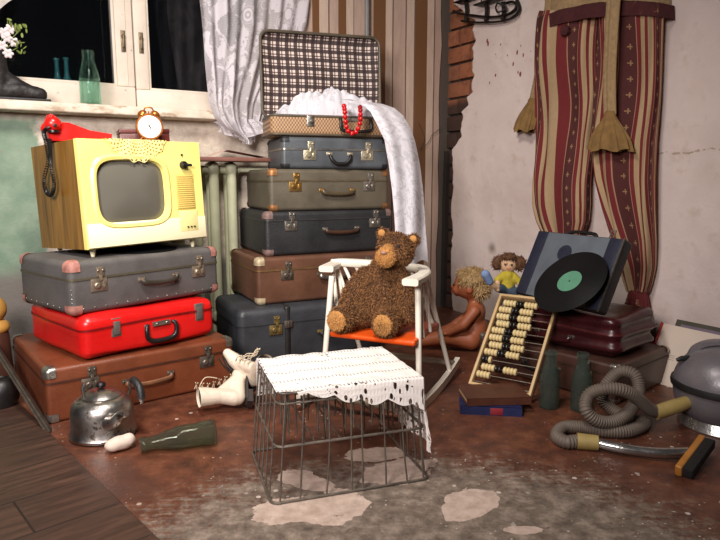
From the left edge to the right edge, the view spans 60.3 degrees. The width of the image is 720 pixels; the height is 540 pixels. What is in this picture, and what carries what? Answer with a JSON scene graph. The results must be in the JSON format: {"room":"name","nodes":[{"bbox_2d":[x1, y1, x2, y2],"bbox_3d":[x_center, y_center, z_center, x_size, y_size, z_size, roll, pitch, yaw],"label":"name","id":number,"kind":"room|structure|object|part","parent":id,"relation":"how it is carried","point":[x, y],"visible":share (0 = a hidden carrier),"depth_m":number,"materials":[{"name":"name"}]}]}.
{"room":"storage room","nodes":[
{"label":"storage room","id":0,"kind":"room"},
{"bbox_2d":[0,403,158,539],"bbox_3d":[-1.328,0.708,0.994,1.900,0.008,3.000,-8,11,-42],"label":"floor","id":1,"kind":"structure","parent":0,"point":[46,493],"depth_m":1.66,"materials":[{"name":"brown wood"}]},
{"bbox_2d":[0,297,13,375],"bbox_3d":[-1.497,0.290,2.530,0.132,0.384,0.130,0,8,0],"label":"wooden toy","id":2,"kind":"object","parent":1,"relation":"on","point":[5,343],"visible":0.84,"depth_m":2.51,"materials":[{"name":"orange wood"}]},
{"bbox_2d":[0,376,19,409],"bbox_3d":[-1.344,0.460,2.318,0.128,0.110,0.128,0,8,0],"label":"pot","id":3,"kind":"object","parent":1,"relation":"on","point":[9,393],"visible":0.86,"depth_m":2.29,"materials":[{"name":"black metal"}]},
{"bbox_2d":[0,0,452,363],"bbox_3d":[-0.909,-0.988,3.255,3.800,2.700,0.300,-5,10,-31],"label":"wall","id":4,"kind":"structure","parent":0,"point":[20,233],"depth_m":2.86,"materials":[{"name":"paint"}]},
{"bbox_2d":[0,0,211,110],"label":"window","id":5,"kind":"structure","parent":4,"relation":"in","point":[131,85],"depth_m":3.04,"materials":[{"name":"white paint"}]},
{"bbox_2d":[0,0,10,8],"bbox_3d":[-1.553,-1.399,2.567,0.243,0.847,0.028,-5,10,-31],"label":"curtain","id":6,"kind":"object","parent":5,"relation":"hanging from","point":[2,2],"visible":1,"depth_m":2.63,"materials":[{"name":"fabric"}]},
{"bbox_2d":[53,58,61,79],"bbox_3d":[-1.454,-0.901,2.984,0.056,0.225,0.056,0,8,0],"label":"glass bottle","id":7,"kind":"object","parent":5,"relation":"on","point":[56,60],"visible":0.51,"depth_m":2.97,"materials":[{"name":"teal glass"}]},
{"bbox_2d":[62,57,70,79],"bbox_3d":[-1.418,-0.908,3.004,0.056,0.232,0.056,0,8,0],"label":"glass bottle","id":8,"kind":"object","parent":5,"relation":"on","point":[66,67],"visible":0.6,"depth_m":2.99,"materials":[{"name":"teal glass"}]},
{"bbox_3d":[-1.588,-1.336,2.755,1.078,1.165,0.050,-5,10,-31],"label":"sash","id":9,"kind":"part","parent":5,"relation":"part of","materials":[{"name":"white paint"}]},
{"bbox_3d":[-1.656,-1.352,2.859,1.070,1.165,0.050,-5,10,-31],"label":"sash","id":10,"kind":"part","parent":5,"relation":"part of","materials":[{"name":"white paint"}]},
{"bbox_3d":[-1.149,-1.115,3.014,0.022,0.100,0.023,-5,10,-31],"label":"handle","id":11,"kind":"part","parent":5,"relation":"part of","materials":[{"name":"gold metal"}]},
{"bbox_3d":[-1.077,-1.121,3.057,0.022,0.100,0.023,-5,10,-31],"label":"handle","id":12,"kind":"part","parent":5,"relation":"part of","materials":[{"name":"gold metal"}]},
{"bbox_3d":[-0.839,-1.402,3.196,0.658,1.165,0.050,-5,10,-31],"label":"sash","id":13,"kind":"part","parent":5,"relation":"part of","materials":[{"name":"white paint"}]},
{"bbox_2d":[0,99,215,121],"bbox_3d":[-1.507,-0.713,2.702,1.769,0.043,0.160,-5,10,-31],"label":"windowsill","id":14,"kind":"structure","parent":4,"relation":"attached to","point":[6,105],"depth_m":2.81,"materials":[{"name":"paint"}]},
{"bbox_2d":[0,49,50,101],"bbox_3d":[-1.483,-0.849,2.678,0.250,0.238,0.090,-5,10,-31],"label":"boot","id":15,"kind":"object","parent":14,"relation":"on","point":[11,86],"visible":0.88,"depth_m":2.65,"materials":[{"name":"leather"}]},
{"bbox_2d":[0,18,26,57],"bbox_3d":[-1.482,-0.968,2.623,0.137,0.186,0.054,-3,9,-19],"label":"bunch","id":16,"kind":"object","parent":15,"relation":"in","point":[5,34],"visible":1,"depth_m":2.62,"materials":[{"name":"white plant"}]},
{"bbox_2d":[200,0,308,144],"bbox_3d":[-0.522,-1.192,3.178,0.679,1.089,0.143,-8,12,-44],"label":"lace curtain","id":17,"kind":"object","parent":4,"relation":"hanging from","point":[232,29],"visible":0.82,"depth_m":3.12,"materials":[{"name":"white fabric"}]},
{"bbox_2d":[13,307,719,539],"bbox_3d":[0.100,0.444,2.796,6.600,0.001,6.600,0,8,0],"label":"floor","id":18,"kind":"structure","parent":0,"point":[190,472],"depth_m":1.78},
{"bbox_2d":[0,349,51,432],"bbox_3d":[-1.251,0.416,2.272,0.581,0.212,0.026,8,12,43],"label":"strip","id":19,"kind":"object","parent":18,"relation":"on","point":[37,413],"visible":0.96,"depth_m":2.23,"materials":[{"name":"metal"}]},
{"bbox_2d":[68,376,145,445],"bbox_3d":[-0.834,0.452,2.062,0.268,0.196,0.216,1,9,10],"label":"kettle","id":20,"kind":"object","parent":18,"relation":"on","point":[102,413],"visible":0.98,"depth_m":2.00,"materials":[{"name":"metal"}]},
{"bbox_3d":[-0.859,0.406,2.060,0.128,0.028,0.128,1,9,10],"label":"lid","id":21,"kind":"part","parent":20,"relation":"part of","materials":[{"name":"metal"}]},
{"bbox_3d":[-0.859,0.382,2.056,0.032,0.025,0.032,1,9,10],"label":"lid knob","id":22,"kind":"part","parent":20,"relation":"part of","materials":[{"name":"black plastic"}]},
{"bbox_3d":[-0.776,0.479,1.970,0.090,0.083,0.052,7,11,38],"label":"spout","id":23,"kind":"part","parent":20,"relation":"part of","materials":[{"name":"metal"}]},
{"bbox_3d":[-0.749,0.396,2.064,0.015,0.073,0.121,-7,11,-40],"label":"handle","id":24,"kind":"part","parent":20,"relation":"part of","materials":[{"name":"metal"}]},
{"bbox_2d":[104,433,135,451],"bbox_3d":[-0.753,0.544,1.954,0.099,0.049,0.058,-4,9,-25],"label":"chunk","id":25,"kind":"object","parent":18,"relation":"on","point":[121,442],"visible":1,"depth_m":1.94,"materials":[{"name":"white"}]},
{"bbox_2d":[12,330,232,423],"bbox_3d":[-0.988,0.375,2.591,0.717,0.204,0.653,-7,11,-38],"label":"suitcase","id":26,"kind":"object","parent":18,"relation":"on","point":[54,377],"visible":0.7,"depth_m":2.35,"materials":[{"name":"brown leather"}]},
{"bbox_2d":[31,295,212,358],"bbox_3d":[-0.969,0.196,2.547,0.536,0.172,0.565,8,11,42],"label":"suitcase","id":27,"kind":"object","parent":26,"relation":"on","point":[91,335],"visible":0.88,"depth_m":2.34,"materials":[{"name":"red plastic"}]},
{"bbox_2d":[19,242,217,315],"bbox_3d":[-0.956,0.016,2.529,0.443,0.199,0.647,7,11,39],"label":"suitcase","id":28,"kind":"object","parent":27,"relation":"on","point":[73,282],"visible":0.99,"depth_m":2.34,"materials":[{"name":"grey leather"}]},
{"bbox_3d":[-0.966,-0.049,2.528,0.410,0.064,0.640,7,11,39],"label":"lid","id":29,"kind":"part","parent":28,"relation":"part of","materials":[{"name":"grey leather"}]},
{"bbox_2d":[31,138,206,256],"bbox_3d":[-1.005,-0.309,2.571,0.491,0.439,0.530,7,11,39],"label":"television","id":30,"kind":"object","parent":28,"relation":"on","point":[102,198],"visible":1,"depth_m":2.38,"materials":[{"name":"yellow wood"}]},
{"bbox_2d":[40,114,111,196],"bbox_3d":[-1.102,-0.444,2.418,0.260,0.312,0.233,-3,9,-22],"label":"telephone","id":31,"kind":"object","parent":30,"relation":"on","point":[53,130],"visible":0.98,"depth_m":2.33,"materials":[{"name":"red plastic"}]},
{"bbox_3d":[-1.172,-0.407,2.324,0.097,0.267,0.017,7,11,38],"label":"coiled cord","id":32,"kind":"part","parent":31,"relation":"part of","materials":[{"name":"black plastic"}]},
{"bbox_2d":[102,138,165,162],"bbox_3d":[-0.926,-0.467,2.440,0.194,0.090,0.279,7,11,38],"label":"doily","id":33,"kind":"object","parent":30,"relation":"on","point":[110,139],"visible":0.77,"depth_m":2.38,"materials":[{"name":"beige fabric"}]},
{"bbox_2d":[116,129,169,140],"bbox_3d":[-0.920,-0.561,2.635,0.204,0.075,0.098,-4,9,-27],"label":"wooden box","id":34,"kind":"object","parent":30,"relation":"on","point":[121,133],"visible":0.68,"depth_m":2.58,"materials":[{"name":"brown wood"}]},
{"bbox_3d":[-0.921,-0.585,2.632,0.204,0.018,0.094,-6,8,-26],"label":"lid","id":35,"kind":"part","parent":34,"relation":"part of","materials":[{"name":"red wood"}]},
{"bbox_2d":[135,107,162,139],"bbox_3d":[-0.866,-0.594,2.546,0.108,0.149,0.052,-4,9,-24],"label":"alarm clock","id":36,"kind":"object","parent":30,"relation":"on","point":[149,126],"visible":0.99,"depth_m":2.53,"materials":[{"name":"orange metal"}]},
{"bbox_2d":[175,174,195,209],"bbox_3d":[-0.721,-0.324,2.560,0.015,0.146,0.090,7,11,38],"label":"speaker grille","id":37,"kind":"object","parent":30,"relation":"attached to","point":[185,184],"depth_m":2.56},
{"bbox_3d":[-0.715,-0.430,2.544,0.027,0.034,0.046,7,11,38],"label":"channel knob","id":38,"kind":"part","parent":30,"relation":"part of","materials":[{"name":"black plastic"}]},
{"bbox_3d":[-0.711,-0.205,2.577,0.008,0.086,0.089,7,11,38],"label":"control plate","id":39,"kind":"part","parent":30,"relation":"part of","materials":[{"name":"yellow plastic"}]},
{"bbox_2d":[98,245,176,253],"bbox_3d":[-0.907,-0.085,2.539,0.304,0.002,0.304,0,8,0],"label":"vinyl record","id":40,"kind":"object","parent":28,"relation":"on","point":[138,249],"visible":0.99,"depth_m":2.52,"materials":[{"name":"black plastic"}]},
{"bbox_3d":[-0.777,0.041,2.422,0.027,0.032,0.166,7,11,39],"label":"handle","id":41,"kind":"part","parent":28,"relation":"part of","materials":[{"name":"grey leather"}]},
{"bbox_3d":[-0.974,0.137,2.544,0.514,0.056,0.560,8,11,42],"label":"lid","id":42,"kind":"part","parent":27,"relation":"part of","materials":[{"name":"red plastic"}]},
{"bbox_3d":[-0.763,0.204,2.388,0.010,0.018,0.075,8,11,42],"label":"handle plate","id":43,"kind":"part","parent":27,"relation":"part of","materials":[{"name":"silver metal"}]},
{"bbox_3d":[-0.766,0.239,2.396,0.028,0.081,0.143,8,11,42],"label":"handle","id":44,"kind":"part","parent":27,"relation":"part of","materials":[{"name":"black plastic"}]},
{"bbox_3d":[-0.996,0.302,2.590,0.710,0.052,0.620,-7,11,-38],"label":"lid","id":45,"kind":"part","parent":26,"relation":"part of","materials":[{"name":"brown leather"}]},
{"bbox_3d":[-0.794,0.421,2.349,0.186,0.032,0.028,-7,11,-38],"label":"handle","id":46,"kind":"part","parent":26,"relation":"part of","materials":[{"name":"beige leather"}]},
{"bbox_2d":[172,162,268,331],"bbox_3d":[-0.700,-0.093,3.249,0.779,0.931,0.104,-5,10,-31],"label":"radiator","id":47,"kind":"object","parent":18,"relation":"on","point":[211,170],"visible":0.2,"depth_m":3.18,"materials":[{"name":"metal"}]},
{"bbox_2d":[200,157,269,162],"bbox_3d":[-0.660,-0.561,3.151,0.450,0.020,0.160,-5,10,-31],"label":"plank","id":48,"kind":"object","parent":47,"relation":"on","point":[202,159],"visible":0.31,"depth_m":3.10,"materials":[{"name":"brown wood"}]},
{"bbox_2d":[205,150,263,157],"bbox_3d":[-0.634,-0.590,3.153,0.300,0.035,0.115,-5,10,-31],"label":"folded paper","id":49,"kind":"object","parent":48,"relation":"on","point":[230,151],"visible":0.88,"depth_m":3.15,"materials":[{"name":"white paper"}]},
{"bbox_2d":[194,370,252,407],"bbox_3d":[-0.511,0.440,2.312,0.207,0.129,0.180,-3,9,-21],"label":"boot","id":50,"kind":"object","parent":18,"relation":"on","point":[234,391],"visible":0.89,"depth_m":2.27,"materials":[{"name":"beige leather"}]},
{"bbox_2d":[219,348,271,397],"bbox_3d":[-0.435,0.396,2.368,0.102,0.246,0.301,-7,11,-40],"label":"boot","id":51,"kind":"object","parent":18,"relation":"on","point":[233,361],"visible":0.66,"depth_m":2.34,"materials":[{"name":"beige leather"}]},
{"bbox_3d":[-0.475,0.415,2.422,0.223,0.066,0.042,45,46,10],"label":"blade","id":52,"kind":"part","parent":51,"relation":"part of","materials":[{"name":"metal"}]},
{"bbox_2d":[215,293,381,361],"bbox_3d":[-0.301,0.261,3.116,0.748,0.268,0.480,-4,9,-26],"label":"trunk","id":53,"kind":"object","parent":18,"relation":"on","point":[297,327],"visible":0.53,"depth_m":2.88,"materials":[{"name":"blue leather"}]},
{"bbox_3d":[-0.307,0.167,3.114,0.748,0.076,0.448,-4,9,-26],"label":"lid","id":54,"kind":"part","parent":53,"relation":"part of","materials":[{"name":"leather"}]},
{"bbox_2d":[230,248,375,304],"bbox_3d":[-0.253,0.005,3.194,0.717,0.225,0.493,-4,9,-27],"label":"suitcase","id":55,"kind":"object","parent":53,"relation":"on","point":[262,279],"visible":0.5,"depth_m":2.94,"materials":[{"name":"brown leather"}]},
{"bbox_3d":[-0.259,-0.076,3.194,0.710,0.058,0.460,-4,9,-27],"label":"lid","id":56,"kind":"part","parent":55,"relation":"part of","materials":[{"name":"brown leather"}]},
{"bbox_2d":[239,207,390,256],"bbox_3d":[-0.233,-0.214,3.215,0.677,0.214,0.493,-4,9,-26],"label":"suitcase","id":57,"kind":"object","parent":55,"relation":"on","point":[267,233],"visible":0.93,"depth_m":3.01,"materials":[{"name":"black leather"}]},
{"bbox_3d":[-0.238,-0.299,3.215,0.670,0.039,0.460,-4,9,-26],"label":"lid","id":58,"kind":"part","parent":57,"relation":"part of","materials":[{"name":"black leather"}]},
{"bbox_2d":[246,168,387,211],"bbox_3d":[-0.224,-0.418,3.203,0.627,0.205,0.483,-4,9,-24],"label":"suitcase","id":59,"kind":"object","parent":57,"relation":"on","point":[272,189],"visible":0.98,"depth_m":3.01,"materials":[{"name":"leather"}]},
{"bbox_3d":[-0.229,-0.490,3.204,0.620,0.055,0.450,-4,9,-24],"label":"lid","id":60,"kind":"part","parent":59,"relation":"part of","materials":[{"name":"leather"}]},
{"bbox_2d":[267,136,387,169],"bbox_3d":[-0.167,-0.587,3.154,0.547,0.157,0.393,-3,9,-19],"label":"suitcase","id":61,"kind":"object","parent":59,"relation":"on","point":[285,152],"visible":0.93,"depth_m":2.99,"materials":[{"name":"grey leather"}]},
{"bbox_2d":[259,29,382,138],"bbox_3d":[-0.159,-0.935,3.110,0.648,0.549,0.390,-3,9,-17],"label":"suitcase","id":62,"kind":"object","parent":61,"relation":"on","point":[291,63],"visible":0.75,"depth_m":3.21,"materials":[{"name":"beige fabric"}]},
{"bbox_3d":[-0.204,-1.007,3.249,0.640,0.439,0.066,-3,9,-17],"label":"lid","id":63,"kind":"part","parent":62,"relation":"part of","materials":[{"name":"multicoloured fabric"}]},
{"bbox_2d":[275,86,427,263],"bbox_3d":[-0.059,-0.468,2.982,0.628,0.832,0.642,-3,9,-17],"label":"lace shawl","id":64,"kind":"object","parent":62,"relation":"in","point":[402,154],"visible":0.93,"depth_m":2.83,"materials":[{"name":"white fabric"}]},
{"bbox_2d":[342,104,362,135],"bbox_3d":[-0.033,-0.702,2.899,0.104,0.152,0.071,-2,9,-13],"label":"necklace","id":65,"kind":"object","parent":62,"relation":"hanging from","point":[344,109],"visible":1,"depth_m":2.88,"materials":[{"name":"red plastic"}]},
{"bbox_3d":[-0.033,-0.726,3.000,0.090,0.016,0.005,-3,9,-17],"label":"handle plate","id":66,"kind":"part","parent":62,"relation":"part of","materials":[{"name":"beige metal"}]},
{"bbox_3d":[-0.020,-0.698,2.996,0.169,0.075,0.027,-3,9,-17],"label":"handle","id":67,"kind":"part","parent":62,"relation":"part of","materials":[{"name":"black leather"}]},
{"bbox_3d":[-0.171,-0.635,3.159,0.540,0.058,0.360,-3,9,-19],"label":"lid","id":68,"kind":"part","parent":61,"relation":"part of","materials":[{"name":"grey leather"}]},
{"bbox_3d":[-0.093,-0.531,2.992,0.117,0.058,0.026,-3,9,-19],"label":"handle","id":69,"kind":"part","parent":61,"relation":"part of","materials":[{"name":"black leather"}]},
{"bbox_3d":[-0.104,-0.375,3.012,0.176,0.032,0.027,-4,9,-24],"label":"handle","id":70,"kind":"part","parent":59,"relation":"part of","materials":[{"name":"brown leather"}]},
{"bbox_3d":[-0.086,-0.189,3.030,0.186,0.032,0.028,-4,9,-26],"label":"handle","id":71,"kind":"part","parent":57,"relation":"part of","materials":[{"name":"brown leather"}]},
{"bbox_3d":[-0.120,0.029,3.002,0.166,0.032,0.027,-4,9,-27],"label":"handle","id":72,"kind":"part","parent":55,"relation":"part of","materials":[{"name":"brown leather"}]},
{"bbox_2d":[251,348,427,504],"bbox_3d":[-0.071,0.434,1.834,0.461,0.302,0.348,-3,9,-18],"label":"wire crate","id":73,"kind":"object","parent":18,"relation":"on","point":[284,404],"visible":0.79,"depth_m":1.72,"materials":[{"name":"grey metal"}]},
{"bbox_2d":[256,347,430,452],"bbox_3d":[-0.057,0.402,1.837,0.443,0.247,0.367,-3,9,-18],"label":"lace tablecloth","id":74,"kind":"object","parent":73,"relation":"on","point":[380,392],"visible":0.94,"depth_m":1.75,"materials":[{"name":"white fabric"}]},
{"bbox_2d":[296,258,459,422],"bbox_3d":[0.044,0.235,2.493,0.552,0.502,0.680,4,9,25],"label":"rocking chair","id":75,"kind":"object","parent":18,"relation":"on","point":[412,335],"visible":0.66,"depth_m":2.44,"materials":[{"name":"white paint"}]},
{"bbox_3d":[-0.128,0.241,2.453,0.024,0.433,0.103,4,9,26],"label":"leg","id":76,"kind":"part","parent":75,"relation":"part of","materials":[{"name":"white paint"}]},
{"bbox_3d":[-0.049,0.184,2.753,0.141,0.434,0.022,1,9,8],"label":"leg","id":77,"kind":"part","parent":75,"relation":"part of","materials":[{"name":"white paint"}]},
{"bbox_2d":[326,226,421,338],"bbox_3d":[0.060,0.041,2.370,0.332,0.411,0.301,3,9,21],"label":"teddy bear","id":78,"kind":"object","parent":75,"relation":"on","point":[375,296],"visible":0.96,"depth_m":2.36},
{"bbox_3d":[0.045,0.002,2.491,0.528,0.040,0.366,4,9,25],"label":"arm rail","id":79,"kind":"part","parent":75,"relation":"part of","materials":[{"name":"white paint"}]},
{"bbox_3d":[0.109,0.234,2.445,0.347,0.024,0.330,4,9,25],"label":"seat","id":80,"kind":"part","parent":75,"relation":"part of","materials":[{"name":"orange paint"}]},
{"bbox_3d":[0.216,0.266,2.282,0.025,0.432,0.108,0,8,-3],"label":"leg","id":81,"kind":"part","parent":75,"relation":"part of","materials":[{"name":"white paint"}]},
{"bbox_3d":[0.317,0.214,2.550,0.151,0.434,0.022,-4,9,-26],"label":"leg","id":82,"kind":"part","parent":75,"relation":"part of","materials":[{"name":"white paint"}]},
{"bbox_2d":[440,151,450,307],"bbox_3d":[0.565,-0.258,4.058,0.052,1.020,0.030,-5,10,-31],"label":"batten","id":83,"kind":"object","parent":18,"relation":"on","point":[446,170],"visible":0.88,"depth_m":4.04,"materials":[{"name":"brown wood"}]},
{"bbox_2d":[422,265,492,349],"bbox_3d":[0.466,0.179,3.118,0.403,0.428,0.250,2,9,15],"label":"doll","id":84,"kind":"object","parent":18,"relation":"on","point":[463,332],"visible":0.88,"depth_m":3.04,"materials":[{"name":"brown plastic"}]},
{"bbox_2d":[459,394,521,416],"bbox_3d":[0.483,0.499,2.318,0.220,0.032,0.162,1,9,7],"label":"book","id":85,"kind":"object","parent":18,"relation":"on","point":[495,410],"visible":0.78,"depth_m":2.24,"materials":[{"name":"blue paper"}]},
{"bbox_2d":[457,383,530,405],"bbox_3d":[0.500,0.467,2.329,0.236,0.026,0.161,-1,8,-4],"label":"book","id":86,"kind":"object","parent":85,"relation":"on","point":[509,393],"visible":1,"depth_m":2.29,"materials":[{"name":"brown leather"}]},
{"bbox_2d":[468,293,557,399],"bbox_3d":[0.633,0.299,2.531,0.257,0.344,0.331,6,10,34],"label":"abacus","id":87,"kind":"object","parent":18,"relation":"on","point":[510,300],"visible":0.98,"depth_m":2.54,"materials":[{"name":"brown wood"}]},
{"bbox_2d":[479,332,668,403],"bbox_3d":[0.909,0.380,2.711,0.463,0.159,0.667,-7,11,-39],"label":"suitcase","id":88,"kind":"object","parent":18,"relation":"on","point":[565,368],"visible":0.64,"depth_m":2.51,"materials":[{"name":"brown leather"}]},
{"bbox_3d":[0.742,0.408,2.574,0.027,0.032,0.176,-7,11,-39],"label":"handle","id":89,"kind":"part","parent":88,"relation":"part of","materials":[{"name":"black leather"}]},
{"bbox_3d":[0.919,0.324,2.711,0.430,0.040,0.660,-7,11,-39],"label":"lid","id":90,"kind":"part","parent":88,"relation":"part of","materials":[{"name":"brown leather"}]},
{"bbox_2d":[503,302,656,356],"bbox_3d":[0.925,0.223,2.670,0.375,0.177,0.577,-7,11,-39],"label":"suitcase","id":91,"kind":"object","parent":88,"relation":"on","point":[624,328],"visible":0.7,"depth_m":2.48,"materials":[{"name":"red leather"}]},
{"bbox_2d":[481,252,527,295],"bbox_3d":[0.678,0.018,2.799,0.257,0.206,0.188,2,9,12],"label":"doll","id":92,"kind":"object","parent":91,"relation":"on","point":[504,283],"visible":0.91,"depth_m":2.80,"materials":[{"name":"fabric"}]},
{"bbox_3d":[0.792,0.276,2.564,0.027,0.032,0.176,-7,11,-39],"label":"handle","id":93,"kind":"part","parent":91,"relation":"part of","materials":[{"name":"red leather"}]},
{"bbox_2d":[516,230,631,314],"bbox_3d":[0.875,-0.014,2.596,0.192,0.323,0.460,-5,10,-29],"label":"record player","id":94,"kind":"object","parent":91,"relation":"on","point":[548,248],"visible":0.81,"depth_m":2.57},
{"bbox_2d":[534,252,607,311],"bbox_3d":[0.834,0.045,2.468,0.218,0.220,0.310,-5,10,-31],"label":"vinyl record","id":95,"kind":"object","parent":94,"relation":"on","point":[574,279],"visible":1,"depth_m":2.46,"materials":[{"name":"black plastic"}]},
{"bbox_3d":[0.939,-0.152,2.611,0.016,0.029,0.162,25,-5,-30],"label":"handle","id":96,"kind":"part","parent":94,"relation":"part of","materials":[{"name":"black plastic"}]},
{"bbox_3d":[0.929,0.171,2.666,0.357,0.074,0.570,-7,11,-39],"label":"lid","id":97,"kind":"part","parent":91,"relation":"part of","materials":[{"name":"red leather"}]},
{"bbox_2d":[550,339,719,478],"bbox_3d":[1.037,0.402,2.058,0.812,0.304,0.446,-5,10,-32],"label":"vacuum cleaner","id":98,"kind":"object","parent":18,"relation":"on","point":[695,379],"visible":1,"depth_m":2.05,"materials":[{"name":"grey plastic"}]},
{"bbox_3d":[1.123,0.308,2.155,0.047,0.022,0.020,0,8,-3],"label":"switch lever","id":99,"kind":"part","parent":98,"relation":"part of","materials":[{"name":"black plastic"}]},
{"bbox_3d":[1.262,0.280,2.124,0.251,0.081,0.040,4,10,28],"label":"handle","id":100,"kind":"part","parent":98,"relation":"part of","materials":[{"name":"grey plastic"}]},
{"bbox_2d":[653,322,719,387],"bbox_3d":[1.341,0.367,2.530,0.136,0.241,0.322,-5,10,-31],"label":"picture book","id":101,"kind":"object","parent":18,"relation":"on","point":[679,340],"visible":0.44,"depth_m":2.58,"materials":[{"name":"paper"}]},
{"bbox_2d":[675,319,719,331],"bbox_3d":[1.386,0.359,2.517,0.118,0.254,0.300,-5,10,-31],"label":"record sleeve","id":102,"kind":"object","parent":18,"relation":"on","point":[678,322],"visible":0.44,"depth_m":2.58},
{"bbox_2d":[680,324,719,334],"bbox_3d":[1.383,0.369,2.494,0.117,0.239,0.280,-5,10,-31],"label":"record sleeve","id":103,"kind":"object","parent":18,"relation":"on","point":[682,325],"visible":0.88,"depth_m":2.55,"materials":[{"name":"grey"}]},
{"bbox_2d":[305,0,441,308],"bbox_3d":[0.075,-0.999,3.666,1.007,2.600,0.012,-5,10,-31],"label":"wallpaper","id":104,"kind":"structure","parent":0,"point":[408,32],"depth_m":3.77},
{"bbox_2d":[365,0,368,35],"bbox_3d":[0.040,-0.988,3.595,0.040,2.600,0.040,-5,10,-31],"label":"pipe","id":105,"kind":"object","parent":104,"relation":"attached to","point":[366,1],"visible":0.02,"depth_m":3.52,"materials":[{"name":"metal"}]},
{"bbox_2d":[418,122,440,148],"bbox_3d":[0.435,-0.838,3.881,0.182,0.166,0.004,-5,10,-31],"label":"loose wire","id":106,"kind":"object","parent":104,"relation":"attached to","point":[418,122],"visible":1,"depth_m":3.87,"materials":[{"name":"grey metal"}]},
{"bbox_2d":[446,0,719,343],"bbox_3d":[1.431,-0.916,2.765,0.300,2.700,3.842,-5,10,-31],"label":"wall","id":107,"kind":"structure","parent":0,"point":[492,213],"depth_m":3.31,"materials":[{"name":"paint"}]},
{"bbox_2d":[452,0,520,23],"bbox_3d":[0.702,-1.543,3.523,0.079,0.319,0.554,-5,10,-31],"label":"skate","id":108,"kind":"object","parent":107,"relation":"hanging from","point":[485,3],"visible":1,"depth_m":3.49,"materials":[{"name":"metal"}]},
{"bbox_3d":[0.626,-1.528,3.660,0.029,0.109,0.042,5,10,33],"label":"post","id":109,"kind":"part","parent":108,"relation":"part of","materials":[{"name":"metal"}]},
{"bbox_3d":[0.698,-1.539,3.522,0.070,0.062,0.442,-5,10,-31],"label":"foot plate","id":110,"kind":"part","parent":108,"relation":"part of","materials":[{"name":"metal"}]},
{"bbox_3d":[0.715,-1.469,3.518,0.028,0.105,0.040,6,10,35],"label":"post","id":111,"kind":"part","parent":108,"relation":"part of","materials":[{"name":"metal"}]},
{"bbox_3d":[0.786,-1.423,3.407,0.027,0.102,0.039,6,11,37],"label":"post","id":112,"kind":"part","parent":108,"relation":"part of","materials":[{"name":"metal"}]},
{"bbox_2d":[532,0,674,307],"bbox_3d":[1.081,-0.631,2.924,0.162,1.776,0.744,-5,10,-31],"label":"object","id":113,"kind":"object","parent":107,"relation":"hanging from","point":[569,36],"visible":0.8,"depth_m":2.86,"materials":[{"name":"red fabric"}]},
{"bbox_3d":[1.005,-0.719,3.070,0.125,1.143,0.396,-5,10,-31],"label":"leg","id":114,"kind":"part","parent":113,"relation":"part of","materials":[{"name":"red fabric"}]},
{"bbox_2d":[513,0,633,151],"bbox_3d":[1.002,-1.029,2.962,0.090,0.945,0.815,-3,9,-22],"label":"scarf","id":115,"kind":"object","parent":113,"relation":"hanging from","point":[609,134],"visible":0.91,"depth_m":2.73,"materials":[{"name":"yellow fabric"}]},
{"bbox_3d":[1.181,-0.551,2.795,0.129,1.311,0.367,-5,10,-31],"label":"leg","id":116,"kind":"part","parent":113,"relation":"part of","materials":[{"name":"red fabric"}]}
]}

